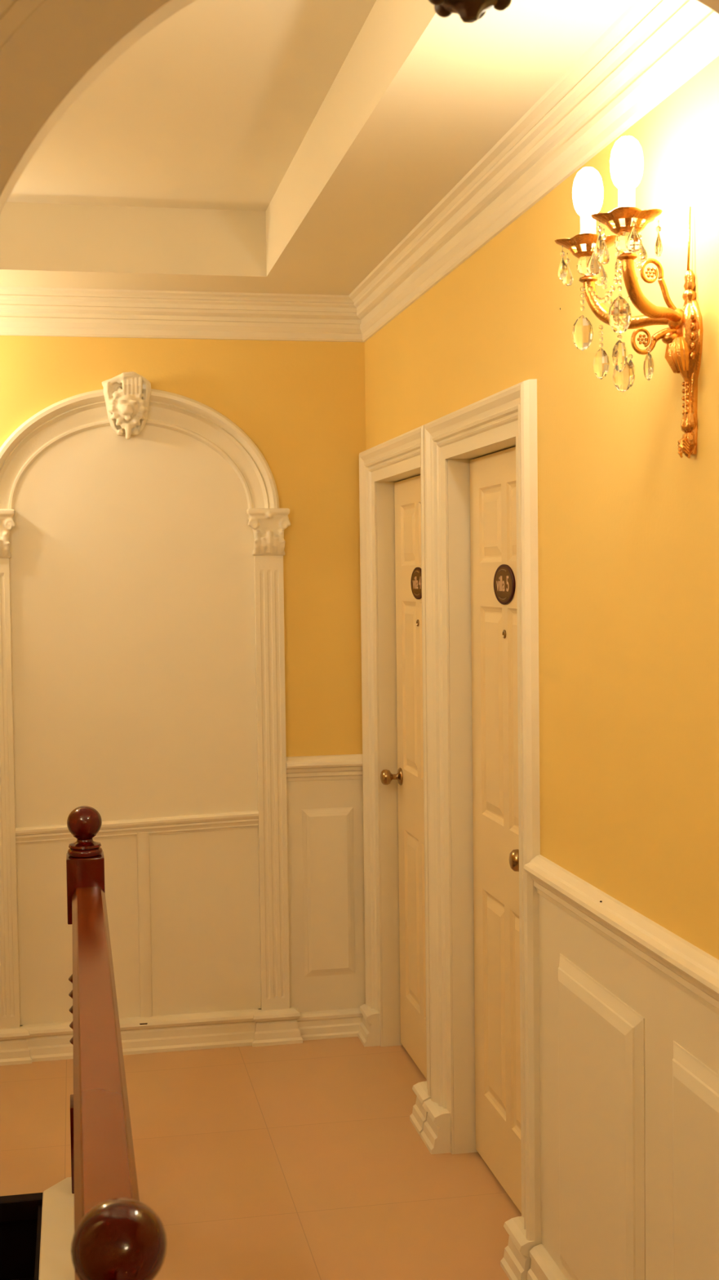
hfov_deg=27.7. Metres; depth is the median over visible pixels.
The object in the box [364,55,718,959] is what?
wall
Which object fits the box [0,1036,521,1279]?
floor
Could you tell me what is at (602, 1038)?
wall panel
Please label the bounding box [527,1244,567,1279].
baseboard
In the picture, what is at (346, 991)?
trim
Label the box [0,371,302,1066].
arch
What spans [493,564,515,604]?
door sign
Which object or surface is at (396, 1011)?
door
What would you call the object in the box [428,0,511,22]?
ornament
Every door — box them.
[358,424,431,1135]
[420,378,541,1279]
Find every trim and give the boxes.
[0,0,46,50]
[0,0,718,342]
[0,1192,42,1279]
[286,754,363,781]
[286,778,365,1012]
[302,807,355,977]
[524,854,718,1015]
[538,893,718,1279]
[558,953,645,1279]
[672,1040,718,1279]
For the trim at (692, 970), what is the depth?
2.74 m
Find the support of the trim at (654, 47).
attached to the wall at (628, 526)
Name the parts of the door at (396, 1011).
knob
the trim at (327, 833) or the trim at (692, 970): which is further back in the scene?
the trim at (327, 833)
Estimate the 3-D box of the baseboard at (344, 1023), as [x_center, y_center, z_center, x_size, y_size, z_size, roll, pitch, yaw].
[-0.105,1.392,5.280,0.280,0.092,0.042,-1,3,-11]
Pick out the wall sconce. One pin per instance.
(683, 338)
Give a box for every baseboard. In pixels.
[296,1008,363,1040]
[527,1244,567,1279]
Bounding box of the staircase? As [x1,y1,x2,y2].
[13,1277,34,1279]
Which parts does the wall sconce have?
bulb, stem, bulb, stem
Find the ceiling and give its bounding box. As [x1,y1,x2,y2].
[0,0,635,295]
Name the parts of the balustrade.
post, handrail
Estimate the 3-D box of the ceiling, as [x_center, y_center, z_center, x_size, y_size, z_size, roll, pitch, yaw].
[-0.267,-1.185,1.591,2.350,0.263,7.400,-1,3,-11]
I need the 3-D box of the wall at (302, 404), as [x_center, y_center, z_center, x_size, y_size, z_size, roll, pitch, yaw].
[-0.944,0.074,5.183,2.350,2.755,0.200,-1,3,-11]
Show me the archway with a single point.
(64, 46)
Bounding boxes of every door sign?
[410,567,422,599]
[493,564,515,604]
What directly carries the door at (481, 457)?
in the wall at (628, 526)
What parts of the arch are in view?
panel rail, arch moulding, baseboard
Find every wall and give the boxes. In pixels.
[0,335,365,756]
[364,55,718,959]
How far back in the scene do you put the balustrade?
2.35 m
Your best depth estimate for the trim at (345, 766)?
5.24 m
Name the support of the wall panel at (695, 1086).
attached to the wall at (628, 526)
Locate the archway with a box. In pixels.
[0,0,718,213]
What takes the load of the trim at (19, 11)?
attached to the archway
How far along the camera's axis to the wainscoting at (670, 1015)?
2.76 m
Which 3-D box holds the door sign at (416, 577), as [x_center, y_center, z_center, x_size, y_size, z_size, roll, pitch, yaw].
[0.190,-0.185,4.755,0.007,0.105,0.184,-1,3,-11]
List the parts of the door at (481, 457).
knob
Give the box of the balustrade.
[38,805,166,1279]
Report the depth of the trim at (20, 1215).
3.91 m
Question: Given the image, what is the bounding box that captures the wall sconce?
[555,136,703,458]

